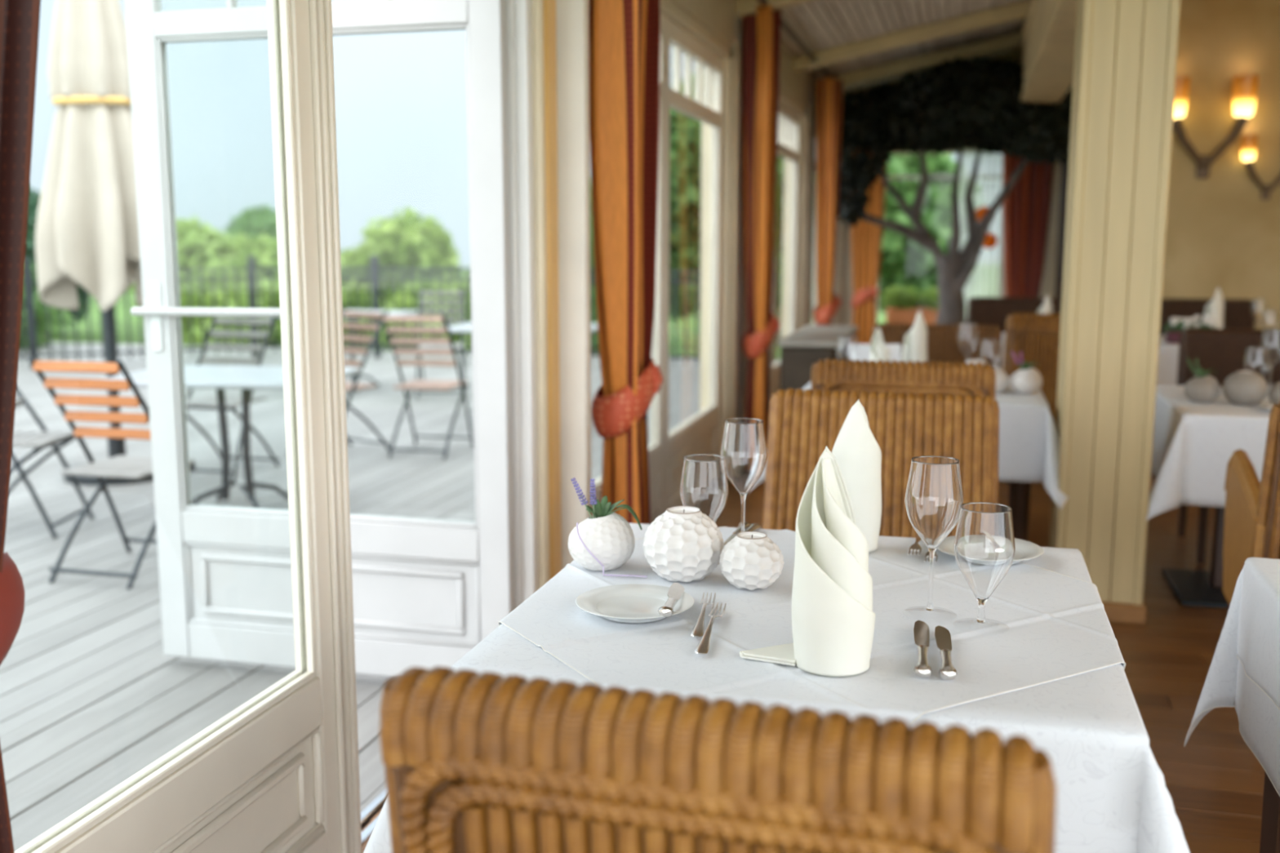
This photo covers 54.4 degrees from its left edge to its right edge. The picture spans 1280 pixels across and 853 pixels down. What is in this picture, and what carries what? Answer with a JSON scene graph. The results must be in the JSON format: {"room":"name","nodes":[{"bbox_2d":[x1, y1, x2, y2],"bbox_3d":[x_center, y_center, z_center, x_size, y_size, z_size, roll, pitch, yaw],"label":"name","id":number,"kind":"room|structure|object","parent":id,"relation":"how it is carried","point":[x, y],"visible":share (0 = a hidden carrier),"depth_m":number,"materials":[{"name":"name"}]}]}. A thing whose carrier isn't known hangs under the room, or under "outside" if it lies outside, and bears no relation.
{"room":"restaurant dining room","nodes":[
{"label":"restaurant dining room","id":0,"kind":"room"},
{"bbox_2d":[0,342,778,851],"bbox_3d":[-5.940,0.308,7.825,12.635,0.142,16.900,2,9,14],"label":"deck","id":1,"kind":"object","parent":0,"point":[91,695],"visible":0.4,"depth_m":5.46,"materials":[{"name":"wood"}]},
{"bbox_2d":[8,387,94,538],"bbox_3d":[-3.035,0.041,6.030,0.546,0.941,0.432,0,9,0],"label":"folding chair","id":2,"kind":"object","parent":1,"relation":"on","point":[41,440],"visible":0.73,"depth_m":6.08,"materials":[{"name":"black metal"}]},
{"bbox_2d":[35,0,153,485],"bbox_3d":[-3.121,-1.238,7.223,0.688,3.100,0.676,-1,9,-7],"label":"closed parasol","id":3,"kind":"object","parent":1,"relation":"on","point":[86,235],"visible":0.89,"depth_m":6.99,"materials":[{"name":"beige fabric"}]},
{"bbox_2d":[27,356,195,589],"bbox_3d":[-2.185,0.155,5.275,0.432,0.941,0.546,2,9,14],"label":"folding chair","id":4,"kind":"object","parent":1,"relation":"on","point":[119,466],"visible":0.73,"depth_m":5.13,"materials":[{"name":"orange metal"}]},
{"bbox_2d":[18,255,281,368],"bbox_3d":[-7.693,-1.111,12.721,8.727,1.200,0.073,-6,10,-32],"label":"iron fence","id":5,"kind":"object","parent":1,"relation":"on","point":[251,278],"visible":0.48,"depth_m":14.05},
{"bbox_2d":[99,364,360,508],"bbox_3d":[-2.091,0.084,6.435,1.100,0.717,0.780,1,9,6],"label":"table","id":6,"kind":"object","parent":1,"relation":"on","point":[245,378],"visible":0.77,"depth_m":6.39,"materials":[{"name":"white metal"}]},
{"bbox_2d":[186,315,279,481],"bbox_3d":[-2.497,-0.178,7.468,0.432,0.941,0.546,2,9,14],"label":"folding chair","id":7,"kind":"object","parent":1,"relation":"on","point":[209,402],"visible":0.63,"depth_m":7.55,"materials":[{"name":"wood"}]},
{"bbox_2d":[271,309,422,391],"bbox_3d":[-2.755,-0.714,11.693,1.200,0.717,0.800,2,9,14],"label":"table","id":8,"kind":"object","parent":1,"relation":"on","point":[353,377],"visible":0.18,"depth_m":11.67,"materials":[{"name":"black metal"}]},
{"bbox_2d":[342,308,390,449],"bbox_3d":[-1.979,-0.281,8.152,0.432,0.941,0.546,6,10,34],"label":"folding chair","id":9,"kind":"object","parent":1,"relation":"on","point":[349,386],"visible":0.42,"depth_m":8.17,"materials":[{"name":"black metal"}]},
{"bbox_2d":[380,312,474,459],"bbox_3d":[-1.392,-0.291,8.217,0.432,0.941,0.546,2,9,10],"label":"folding chair","id":10,"kind":"object","parent":1,"relation":"on","point":[415,384],"visible":0.99,"depth_m":8.08,"materials":[{"name":"black metal"}]},
{"bbox_2d":[416,289,466,399],"bbox_3d":[-1.789,-0.747,11.219,0.432,0.941,0.546,-1,9,-5],"label":"folding chair","id":11,"kind":"object","parent":1,"relation":"on","point":[458,347],"visible":0.76,"depth_m":11.30,"materials":[{"name":"black metal"}]},
{"bbox_2d":[341,255,778,364],"bbox_3d":[-1.254,-1.310,14.029,5.754,1.200,0.071,3,9,20],"label":"iron fence","id":12,"kind":"object","parent":1,"relation":"on","point":[375,268],"visible":0.26,"depth_m":14.46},
{"bbox_2d":[555,0,841,569],"bbox_3d":[0.203,-0.869,5.824,0.272,2.770,14.700,2,9,14],"label":"wall","id":13,"kind":"structure","parent":0,"point":[720,17],"depth_m":3.94,"materials":[{"name":"beige paint"}]},
{"bbox_2d":[0,0,40,852],"bbox_3d":[-0.789,-0.166,1.393,0.394,2.551,0.434,2,9,14],"label":"curtain","id":14,"kind":"object","parent":13,"relation":"attached to","point":[20,20],"visible":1,"depth_m":1.48,"materials":[{"name":"fabric"}]},
{"bbox_2d":[14,0,342,852],"bbox_3d":[-0.826,-0.087,1.939,0.060,2.290,1.280,2,9,14],"label":"door","id":15,"kind":"structure","parent":13,"relation":"in","point":[263,777],"depth_m":2.43,"materials":[{"name":"white paint"}]},
{"bbox_2d":[124,0,515,677],"bbox_3d":[-1.000,-0.364,3.834,1.250,2.330,0.088,2,9,14],"label":"door","id":16,"kind":"structure","parent":13,"relation":"in","point":[426,592],"depth_m":3.88,"materials":[{"name":"white paint"}]},
{"bbox_2d":[360,789,386,844],"bbox_3d":[-0.531,0.880,3.345,0.095,0.056,1.180,2,9,14],"label":"trim","id":17,"kind":"structure","parent":13,"relation":"attached to","point":[366,815],"depth_m":2.95,"materials":[{"name":"metal"}]},
{"bbox_2d":[309,0,561,852],"bbox_3d":[-0.708,-0.230,2.580,0.210,2.460,2.848,2,9,14],"label":"door frame","id":18,"kind":"structure","parent":13,"relation":"attached to","point":[531,36],"depth_m":3.69,"materials":[{"name":"white paint"}]},
{"bbox_2d":[591,0,739,524],"bbox_3d":[0.088,-0.685,5.579,0.186,2.420,2.900,2,9,14],"label":"window","id":19,"kind":"structure","parent":13,"relation":"in","point":[716,63],"depth_m":6.55,"materials":[{"name":"beige paint"}]},
{"bbox_2d":[742,87,810,417],"bbox_3d":[0.896,-1.152,8.655,0.186,2.420,2.850,2,9,14],"label":"window","id":20,"kind":"structure","parent":13,"relation":"in","point":[793,124],"depth_m":9.82,"materials":[{"name":"beige paint"}]},
{"bbox_2d":[758,0,845,97],"bbox_3d":[0.582,-2.229,6.354,0.036,0.036,12.700,2,9,14],"label":"curtain rod","id":21,"kind":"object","parent":13,"relation":"attached to","point":[784,24],"depth_m":8.04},
{"bbox_2d":[588,0,663,524],"bbox_3d":[-0.059,-0.593,4.204,0.281,2.550,0.482,2,9,14],"label":"curtain","id":22,"kind":"object","parent":21,"relation":"hanging from","point":[624,35],"visible":0.8,"depth_m":4.11,"materials":[{"name":"fabric"}]},
{"bbox_2d":[742,4,781,449],"bbox_3d":[0.701,-1.031,7.095,0.224,2.550,0.513,2,9,14],"label":"curtain","id":23,"kind":"object","parent":21,"relation":"hanging from","point":[762,28],"visible":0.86,"depth_m":6.93,"materials":[{"name":"fabric"}]},
{"bbox_2d":[813,76,843,325],"bbox_3d":[1.520,-1.480,10.052,0.230,2.550,0.480,1,9,6],"label":"curtain","id":24,"kind":"object","parent":21,"relation":"hanging from","point":[829,90],"visible":0.78,"depth_m":9.87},
{"bbox_2d":[808,106,840,325],"bbox_3d":[1.632,-1.577,11.454,0.186,2.420,2.400,2,9,14],"label":"window","id":25,"kind":"structure","parent":13,"relation":"in","point":[812,286],"depth_m":11.07,"materials":[{"name":"beige paint"}]},
{"bbox_2d":[361,474,1264,852],"bbox_3d":[2.845,0.588,5.455,5.560,0.100,14.900,2,9,14],"label":"floor","id":26,"kind":"structure","parent":0,"point":[1214,783],"depth_m":3.78,"materials":[{"name":"wood"}]},
{"bbox_2d":[379,666,1057,852],"bbox_3d":[0.125,0.671,1.408,0.636,0.954,0.627,3,9,17],"label":"chair","id":27,"kind":"object","parent":26,"relation":"on","point":[473,762],"visible":1,"depth_m":1.06,"materials":[{"name":"brown wicker"}]},
{"bbox_2d":[777,324,857,391],"bbox_3d":[1.103,-0.186,7.624,0.341,0.780,1.280,2,9,14],"label":"base cabinet","id":28,"kind":"object","parent":26,"relation":"on","point":[810,344],"visible":0.34,"depth_m":7.00,"materials":[{"name":"grey stone"}]},
{"bbox_2d":[762,388,999,537],"bbox_3d":[0.573,0.415,3.098,0.623,0.952,0.627,2,9,14],"label":"chair","id":29,"kind":"object","parent":26,"relation":"on","point":[802,424],"visible":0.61,"depth_m":3.24,"materials":[{"name":"brown wicker"}]},
{"bbox_2d":[810,358,995,401],"bbox_3d":[0.930,0.215,4.419,0.623,0.952,0.627,2,9,14],"label":"chair","id":30,"kind":"object","parent":26,"relation":"on","point":[964,379],"visible":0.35,"depth_m":4.06,"materials":[{"name":"wicker"}]},
{"bbox_2d":[871,322,1001,368],"bbox_3d":[1.330,0.023,5.686,0.623,0.951,0.624,2,9,14],"label":"chair","id":31,"kind":"object","parent":26,"relation":"on","point":[942,343],"visible":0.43,"depth_m":5.83,"materials":[{"name":"brown wood"}]},
{"bbox_2d":[837,56,1072,325],"bbox_3d":[2.598,-1.656,10.468,2.300,2.833,2.176,2,9,14],"label":"indoor tree","id":32,"kind":"object","parent":26,"relation":"on","point":[961,104],"visible":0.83,"depth_m":10.28,"materials":[{"name":"grey plant"}]},
{"bbox_2d":[966,296,1058,333],"bbox_3d":[2.487,-0.380,8.341,0.623,0.951,0.624,2,9,14],"label":"chair","id":33,"kind":"object","parent":26,"relation":"on","point":[993,311],"visible":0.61,"depth_m":8.51,"materials":[{"name":"brown wood"}]},
{"bbox_2d":[1008,480,1031,541],"bbox_3d":[1.157,0.207,5.161,0.896,0.742,0.896,2,9,14],"label":"dining table","id":34,"kind":"object","parent":26,"relation":"on","point":[1019,500],"visible":0.13,"depth_m":4.68,"materials":[{"name":"brown wood"}]},
{"bbox_2d":[747,377,1068,509],"bbox_3d":[1.129,0.037,5.089,1.195,0.393,1.284,2,9,14],"label":"tablecloth","id":35,"kind":"object","parent":34,"relation":"on","point":[1029,441],"visible":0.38,"depth_m":4.58,"materials":[{"name":"white fabric"}]},
{"bbox_2d":[836,336,858,361],"bbox_3d":[0.877,-0.285,5.265,0.092,0.190,0.092,-6,10,-33],"label":"wine glass","id":36,"kind":"object","parent":35,"relation":"on","point":[847,348],"visible":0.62,"depth_m":5.22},
{"bbox_2d":[857,343,901,362],"bbox_3d":[1.005,-0.275,5.316,0.217,0.155,0.034,1,9,5],"label":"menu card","id":37,"kind":"object","parent":35,"relation":"on","point":[895,349],"visible":0.36,"depth_m":5.31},
{"bbox_2d":[869,326,891,362],"bbox_3d":[0.977,-0.282,5.051,0.092,0.248,0.094,-8,12,-41],"label":"napkin","id":38,"kind":"object","parent":35,"relation":"on","point":[878,350],"visible":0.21,"depth_m":5.03,"materials":[{"name":"fabric"}]},
{"bbox_2d":[900,310,927,363],"bbox_3d":[1.169,-0.348,5.305,0.114,0.302,0.113,8,12,42],"label":"napkin","id":39,"kind":"object","parent":35,"relation":"on","point":[914,348],"visible":0.54,"depth_m":5.26,"materials":[{"name":"fabric"}]},
{"bbox_2d":[956,322,978,361],"bbox_3d":[1.367,-0.306,5.196,0.090,0.253,0.090,2,9,11],"label":"wine glass","id":40,"kind":"object","parent":35,"relation":"on","point":[967,338],"visible":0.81,"depth_m":5.15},
{"bbox_2d":[978,338,1001,367],"bbox_3d":[1.435,-0.261,5.106,0.092,0.190,0.092,-4,10,-27],"label":"wine glass","id":41,"kind":"object","parent":35,"relation":"on","point":[990,351],"visible":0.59,"depth_m":5.07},
{"bbox_2d":[1009,351,1042,394],"bbox_3d":[1.512,-0.211,4.869,0.123,0.163,0.123,1,9,6],"label":"flower pot","id":42,"kind":"object","parent":35,"relation":"on","point":[1027,380],"visible":1,"depth_m":4.84,"materials":[{"name":"white ceramic"}]},
{"bbox_2d":[1002,312,1061,484],"bbox_3d":[2.324,-0.176,7.000,0.623,0.951,0.624,2,9,10],"label":"chair","id":43,"kind":"object","parent":26,"relation":"on","point":[1036,335],"visible":0.34,"depth_m":6.71,"materials":[{"name":"wicker"}]},
{"bbox_2d":[1161,506,1228,608],"bbox_3d":[2.443,0.279,4.688,0.882,0.742,0.882,2,9,14],"label":"dining table","id":44,"kind":"object","parent":26,"relation":"on","point":[1192,588],"visible":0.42,"depth_m":4.75,"materials":[{"name":"black metal"}]},
{"bbox_2d":[1145,384,1271,521],"bbox_3d":[2.443,0.119,4.664,1.241,0.426,1.241,2,9,14],"label":"tablecloth","id":45,"kind":"object","parent":44,"relation":"on","point":[1193,443],"visible":0.62,"depth_m":4.31,"materials":[{"name":"white fabric"}]},
{"bbox_2d":[1183,357,1220,403],"bbox_3d":[2.084,-0.172,4.610,0.123,0.163,0.123,1,9,6],"label":"flower pot","id":46,"kind":"object","parent":45,"relation":"on","point":[1203,388],"visible":1,"depth_m":4.58,"materials":[{"name":"grey ceramic"}]},
{"bbox_2d":[1222,370,1267,405],"bbox_3d":[2.212,-0.142,4.549,0.148,0.121,0.146,-6,11,-35],"label":"candle holder","id":47,"kind":"object","parent":45,"relation":"on","point":[1244,388],"visible":1,"depth_m":4.50,"materials":[{"name":"grey ceramic"}]},
{"bbox_2d":[1243,346,1270,377],"bbox_3d":[2.357,-0.209,4.762,0.092,0.190,0.092,-4,10,-27],"label":"wine glass","id":48,"kind":"object","parent":45,"relation":"on","point":[1256,358],"visible":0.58,"depth_m":4.72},
{"bbox_2d":[1260,328,1279,392],"bbox_3d":[2.455,-0.252,4.835,0.090,0.253,0.090,-7,11,-40],"label":"wine glass","id":49,"kind":"object","parent":45,"relation":"on","point":[1270,339],"visible":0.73,"depth_m":4.80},
{"bbox_2d":[1160,297,1255,334],"bbox_3d":[3.703,-0.342,8.090,0.623,0.951,0.624,2,9,14],"label":"chair","id":50,"kind":"object","parent":26,"relation":"on","point":[1237,313],"visible":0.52,"depth_m":8.24,"materials":[{"name":"brown wood"}]},
{"bbox_2d":[1176,328,1279,564],"bbox_3d":[2.659,0.073,5.355,0.623,0.951,0.624,2,9,14],"label":"chair","id":51,"kind":"object","parent":26,"relation":"on","point":[1223,351],"visible":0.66,"depth_m":5.54,"materials":[{"name":"brown wood"}]},
{"bbox_2d":[1222,400,1279,611],"bbox_3d":[1.958,0.373,3.383,0.623,0.951,0.661,3,9,17],"label":"chair","id":52,"kind":"object","parent":26,"relation":"on","point":[1251,528],"visible":0.6,"depth_m":3.33,"materials":[{"name":"wicker"}]},
{"bbox_2d":[1259,771,1279,852],"bbox_3d":[1.464,0.704,1.885,0.832,0.742,0.882,2,9,14],"label":"dining table","id":53,"kind":"object","parent":26,"relation":"on","point":[1270,823],"visible":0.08,"depth_m":2.36,"materials":[{"name":"brown wood"}]},
{"bbox_2d":[1184,573,1279,796],"bbox_3d":[1.478,0.538,1.857,1.143,0.412,1.221,2,9,14],"label":"tablecloth","id":54,"kind":"object","parent":53,"relation":"on","point":[1226,684],"visible":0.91,"depth_m":2.36,"materials":[{"name":"white fabric"}]},
{"bbox_2d":[1226,556,1279,710],"bbox_3d":[1.464,0.443,1.846,0.946,0.226,0.989,2,9,14],"label":"topper","id":55,"kind":"object","parent":54,"relation":"on","point":[1258,648],"visible":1,"depth_m":2.23,"materials":[{"name":"white fabric"}]},
{"bbox_3d":[3.450,-0.130,7.382,0.872,0.742,0.872,2,9,14],"label":"dining table","id":56,"kind":"object","parent":26,"relation":"on","visible":0},
{"bbox_2d":[1156,334,1179,385],"bbox_3d":[3.450,-0.321,7.353,0.984,0.363,0.984,2,9,14],"label":"tablecloth","id":57,"kind":"object","parent":56,"relation":"on","point":[1168,353],"visible":0.06,"depth_m":7.00,"materials":[{"name":"white fabric"}]},
{"bbox_2d":[1163,315,1217,343],"bbox_3d":[3.172,-0.562,7.180,0.297,0.163,0.160,2,9,14],"label":"flower box","id":58,"kind":"object","parent":57,"relation":"on","point":[1172,335],"visible":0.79,"depth_m":7.16,"materials":[{"name":"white plant"}]},
{"bbox_2d":[1202,287,1223,328],"bbox_3d":[3.401,-0.672,7.386,0.118,0.318,0.120,-8,12,-41],"label":"napkin","id":59,"kind":"object","parent":57,"relation":"on","point":[1214,308],"visible":0.43,"depth_m":7.33,"materials":[{"name":"fabric"}]},
{"bbox_2d":[1250,298,1267,328],"bbox_3d":[3.598,-0.616,7.238,0.090,0.253,0.090,3,9,18],"label":"wine glass","id":60,"kind":"object","parent":57,"relation":"on","point":[1259,306],"visible":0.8,"depth_m":7.20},
{"bbox_2d":[1262,310,1279,328],"bbox_3d":[3.606,-0.566,7.118,0.092,0.190,0.092,-6,10,-33],"label":"wine glass","id":61,"kind":"object","parent":57,"relation":"on","point":[1271,318],"visible":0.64,"depth_m":7.08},
{"bbox_2d":[736,0,1031,103],"bbox_3d":[2.789,-2.613,4.932,5.650,1.322,14.800,2,9,14],"label":"ceiling","id":62,"kind":"structure","parent":0,"point":[862,43],"depth_m":8.66,"materials":[{"name":"paint"}]},
{"bbox_2d":[839,102,1054,325],"bbox_3d":[3.180,-2.224,12.490,2.620,3.450,0.150,2,9,14],"label":"wall","id":63,"kind":"structure","parent":0,"point":[846,293],"depth_m":12.77,"materials":[{"name":"beige paint"}]},
{"bbox_2d":[875,149,1005,323],"bbox_3d":[3.019,-1.878,12.538,1.370,1.850,0.220,2,9,14],"label":"window","id":64,"kind":"structure","parent":63,"relation":"in","point":[895,153],"depth_m":12.47,"materials":[{"name":"beige paint"}]},
{"bbox_2d":[851,148,887,344],"bbox_3d":[2.289,-1.779,12.557,0.359,2.390,0.154,5,10,28],"label":"curtain","id":65,"kind":"object","parent":64,"relation":"hanging from","point":[866,237],"visible":0.58,"depth_m":12.57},
{"bbox_2d":[959,147,1003,322],"bbox_3d":[3.372,-1.903,12.338,0.450,1.840,0.070,2,9,14],"label":"curtain","id":66,"kind":"object","parent":64,"relation":"hanging from","point":[985,280],"visible":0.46,"depth_m":12.31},
{"bbox_2d":[1002,151,1054,298],"bbox_3d":[3.745,-1.714,12.126,0.516,2.390,0.133,2,9,14],"label":"curtain","id":67,"kind":"object","parent":63,"relation":"hanging from","point":[1026,209],"visible":0.51,"depth_m":12.09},
{"bbox_2d":[1013,0,1076,107],"bbox_3d":[2.350,-2.366,6.809,0.305,0.616,10.900,2,9,14],"label":"beam","id":68,"kind":"structure","parent":63,"relation":"attached to","point":[1046,48],"depth_m":7.49,"materials":[{"name":"paint"}]},
{"bbox_2d":[1048,159,1068,313],"bbox_3d":[4.180,-1.581,12.216,0.300,2.160,0.060,2,9,14],"label":"door","id":69,"kind":"structure","parent":63,"relation":"in","point":[1061,170],"depth_m":12.17,"materials":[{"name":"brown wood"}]},
{"bbox_2d":[1048,0,1180,625],"bbox_3d":[1.662,-0.515,4.392,0.325,2.400,0.320,2,9,14],"label":"wall pillar","id":70,"kind":"structure","parent":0,"point":[1125,60],"depth_m":4.26,"materials":[{"name":"paint"}]},
{"bbox_2d":[1161,0,1279,330],"bbox_3d":[5.144,-1.959,9.073,3.100,3.950,0.120,2,9,14],"label":"wall","id":71,"kind":"structure","parent":0,"point":[1221,233],"depth_m":9.22,"materials":[{"name":"paint"}]},
{"bbox_2d":[1172,74,1259,178],"bbox_3d":[4.165,-2.189,9.126,0.637,0.720,0.204,2,9,14],"label":"wall lamp","id":72,"kind":"object","parent":71,"relation":"attached to","point":[1245,87],"visible":0.84,"depth_m":9.06,"materials":[{"name":"brown metal"}]},
{"bbox_2d":[1240,134,1279,199],"bbox_3d":[4.600,-1.894,9.095,0.412,0.465,0.131,2,9,14],"label":"wall lamp","id":73,"kind":"object","parent":71,"relation":"attached to","point":[1249,142],"visible":1,"depth_m":9.10,"materials":[{"name":"brown metal"}]},
{"label":"outside","id":74,"kind":"structure","parent":0,"visible":0},
{"bbox_2d":[37,262,885,359],"bbox_3d":[-20.238,-3.539,41.355,120.000,1.812,150.000,2,9,14],"label":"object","id":75,"kind":"structure","parent":74,"point":[95,311],"depth_m":27.88,"materials":[{"name":"green plant"}]},
{"bbox_2d":[19,263,74,350],"bbox_3d":[-8.522,-1.128,16.034,2.424,2.016,1.877,5,10,28],"label":"shrub","id":76,"kind":"object","parent":75,"relation":"on","point":[55,327],"visible":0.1,"depth_m":15.85,"materials":[{"name":"green plant"}]},
{"bbox_2d":[21,187,93,337],"bbox_3d":[-12.597,-3.498,25.772,4.013,3.394,3.231,2,9,14],"label":"tree","id":77,"kind":"object","parent":75,"relation":"on","point":[33,200],"visible":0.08,"depth_m":25.37,"materials":[{"name":"green plant"}]},
{"bbox_2d":[128,214,278,343],"bbox_3d":[-8.010,-2.772,23.907,3.528,2.628,2.476,0,9,0],"label":"tree","id":78,"kind":"object","parent":75,"relation":"on","point":[202,246],"visible":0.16,"depth_m":23.46,"materials":[{"name":"green plant"}]},
{"bbox_2d":[180,258,281,347],"bbox_3d":[-5.482,-1.503,17.939,2.544,1.808,2.074,2,9,14],"label":"shrub","id":79,"kind":"object","parent":75,"relation":"on","point":[265,282],"visible":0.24,"depth_m":17.63,"materials":[{"name":"green plant"}]},
{"bbox_2d":[224,202,276,259],"bbox_3d":[-9.551,-4.290,32.269,2.975,3.010,3.104,-7,11,-37],"label":"tree","id":80,"kind":"object","parent":75,"relation":"on","point":[253,221],"visible":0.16,"depth_m":31.31,"materials":[{"name":"green plant"}]},
{"bbox_2d":[340,204,462,350],"bbox_3d":[-4.534,-2.563,22.270,2.738,2.817,2.831,2,9,14],"label":"tree","id":81,"kind":"object","parent":75,"relation":"on","point":[403,242],"visible":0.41,"depth_m":21.61,"materials":[{"name":"green plant"}]},
{"bbox_2d":[380,271,471,352],"bbox_3d":[-2.604,-1.347,17.544,1.864,1.707,2.474,2,9,14],"label":"shrub","id":82,"kind":"object","parent":75,"relation":"on","point":[426,286],"visible":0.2,"depth_m":16.95,"materials":[{"name":"green plant"}]},
{"bbox_2d":[591,287,670,355],"bbox_3d":[-0.506,-1.077,15.797,1.708,1.613,1.790,2,9,14],"label":"shrub","id":83,"kind":"object","parent":75,"relation":"on","point":[594,335],"visible":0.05,"depth_m":15.33,"materials":[{"name":"green plant"}]},
{"bbox_2d":[589,73,702,325],"bbox_3d":[0.159,-2.804,17.891,3.577,4.381,2.536,2,9,14],"label":"tree","id":84,"kind":"object","parent":75,"relation":"on","point":[685,131],"visible":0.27,"depth_m":17.32,"materials":[{"name":"green plant"}]},
{"bbox_2d":[774,155,784,339],"bbox_3d":[2.755,-3.821,23.425,3.193,4.731,2.748,-8,12,-42],"label":"tree","id":85,"kind":"object","parent":75,"relation":"on","point":[780,160],"visible":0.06,"depth_m":22.69,"materials":[{"name":"green plant"}]},
{"bbox_2d":[881,284,938,325],"bbox_3d":[2.949,-0.779,13.261,0.792,1.461,0.380,2,9,14],"label":"trough","id":86,"kind":"object","parent":75,"relation":"on","point":[903,304],"visible":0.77,"depth_m":13.12,"materials":[{"name":"ceramic"}]},
{"bbox_2d":[878,154,959,312],"bbox_3d":[3.824,-2.905,18.372,2.566,4.437,2.667,2,9,14],"label":"tree","id":87,"kind":"object","parent":75,"relation":"on","point":[904,261],"visible":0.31,"depth_m":17.54,"materials":[{"name":"green plant"}]},
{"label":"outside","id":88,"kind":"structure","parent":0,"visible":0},
{"bbox_2d":[29,0,957,266],"bbox_3d":[-68.758,-104.058,159.022,420.000,163.736,110.000,2,9,14],"label":"sky","id":89,"kind":"structure","parent":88,"point":[401,98],"depth_m":104.07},
{"bbox_3d":[0.293,0.662,2.160,0.896,0.742,0.922,2,9,14],"label":"dining table","id":90,"kind":"object","parent":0,"visible":0},
{"bbox_2d":[363,523,1190,852],"bbox_3d":[0.288,0.572,2.128,1.286,0.560,1.274,2,9,14],"label":"tablecloth","id":91,"kind":"object","parent":90,"relation":"on","point":[1113,796],"visible":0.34,"depth_m":1.57,"materials":[{"name":"white fabric"}]},
{"bbox_2d":[497,526,1125,725],"bbox_3d":[0.293,0.413,2.123,0.946,0.259,0.972,2,9,14],"label":"topper","id":92,"kind":"object","parent":91,"relation":"on","point":[1033,647],"visible":0.52,"depth_m":1.90,"materials":[{"name":"white fabric"}]},
{"bbox_2d":[568,477,647,577],"bbox_3d":[-0.054,0.179,2.272,0.160,0.163,0.134,2,9,14],"label":"flower pot","id":93,"kind":"object","parent":92,"relation":"on","point":[604,540],"visible":1,"depth_m":2.25,"materials":[{"name":"white ceramic"}]},
{"bbox_2d":[575,584,693,622],"bbox_3d":[-0.008,0.291,2.015,0.192,0.020,0.192,2,9,14],"label":"plate","id":94,"kind":"object","parent":92,"relation":"on","point":[626,603],"visible":0.84,"depth_m":2.04,"materials":[{"name":"ceramic"}]},
{"bbox_2d":[657,582,684,617],"bbox_3d":[0.053,0.278,2.009,0.025,0.016,0.167,1,8,10],"label":"knife","id":95,"kind":"object","parent":94,"relation":"on","point":[676,590],"visible":1,"depth_m":1.99,"materials":[{"name":"metal"}]},
{"bbox_2d":[643,506,724,582],"bbox_3d":[0.077,0.208,2.216,0.140,0.123,0.141,2,9,14],"label":"candle holder","id":96,"kind":"object","parent":92,"relation":"on","point":[682,544],"visible":1,"depth_m":2.17,"materials":[{"name":"white ceramic"}]},
{"bbox_2d":[690,591,715,637],"bbox_3d":[0.101,0.297,1.984,0.024,0.014,0.213,1,9,8],"label":"fork","id":97,"kind":"object","parent":92,"relation":"on","point":[698,631],"visible":1,"depth_m":1.94,"materials":[{"name":"metal"}]},
{"bbox_2d":[680,453,728,522],"bbox_3d":[0.121,0.152,2.358,0.092,0.190,0.092,4,9,24],"label":"wine glass","id":98,"kind":"object","parent":92,"relation":"on","point":[704,486],"visible":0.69,"depth_m":2.32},
{"bbox_2d":[694,602,726,654],"bbox_3d":[0.109,0.307,1.916,0.024,0.014,0.233,2,9,11],"label":"fork","id":99,"kind":"object","parent":92,"relation":"on","point":[702,648],"visible":1,"depth_m":1.87,"materials":[{"name":"metal"}]},
{"bbox_2d":[720,417,767,532],"bbox_3d":[0.200,0.114,2.405,0.090,0.253,0.090,-2,9,-14],"label":"wine glass","id":100,"kind":"object","parent":92,"relation":"on","point":[744,445],"visible":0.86,"depth_m":2.36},
{"bbox_2d":[719,531,783,590],"bbox_3d":[0.193,0.232,2.161,0.110,0.091,0.112,-1,9,-8],"label":"candle holder","id":101,"kind":"object","parent":92,"relation":"on","point":[751,560],"visible":1,"depth_m":2.12,"materials":[{"name":"white ceramic"}]},
{"bbox_2d":[739,445,875,676],"bbox_3d":[0.248,0.181,1.768,0.181,0.311,0.118,7,11,38],"label":"napkin","id":102,"kind":"object","parent":92,"relation":"on","point":[833,616],"visible":1,"depth_m":1.72,"materials":[{"name":"fabric"}]},
{"bbox_2d":[831,399,881,552],"bbox_3d":[0.415,0.090,2.418,0.110,0.296,0.112,-2,9,-12],"label":"napkin","id":103,"kind":"object","parent":92,"relation":"on","point":[857,453],"visible":0.61,"depth_m":2.37,"materials":[{"name":"fabric"}]},
{"bbox_2d":[913,620,932,677],"bbox_3d":[0.414,0.322,1.825,0.026,0.015,0.237,2,9,12],"label":"knife","id":104,"kind":"object","parent":92,"relation":"on","point":[922,668],"visible":1,"depth_m":1.81,"materials":[{"name":"metal"}]},
{"bbox_2d":[904,455,963,622],"bbox_3d":[0.466,0.177,1.984,0.090,0.253,0.090,-2,9,-14],"label":"wine glass","id":105,"kind":"object","parent":92,"relation":"on","point":[934,498],"visible":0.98,"depth_m":1.94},
{"bbox_2d":[934,626,957,679],"bbox_3d":[0.443,0.325,1.807,0.026,0.015,0.217,2,9,11],"label":"knife","id":106,"kind":"object","parent":92,"relation":"on","point":[947,671],"visible":1,"depth_m":1.79,"materials":[{"name":"metal"}]},
{"bbox_2d":[953,502,1015,624],"bbox_3d":[0.531,0.218,1.926,0.092,0.190,0.092,1,9,5],"label":"wine glass","id":107,"kind":"object","parent":92,"relation":"on","point":[984,548],"visible":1,"depth_m":1.89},
{"bbox_2d":[937,535,1044,564],"bbox_3d":[0.661,0.238,2.362,0.200,0.020,0.200,2,9,14],"label":"plate","id":108,"kind":"object","parent":92,"relation":"on","point":[1024,550],"visible":0.35,"depth_m":2.37,"materials":[{"name":"ceramic"}]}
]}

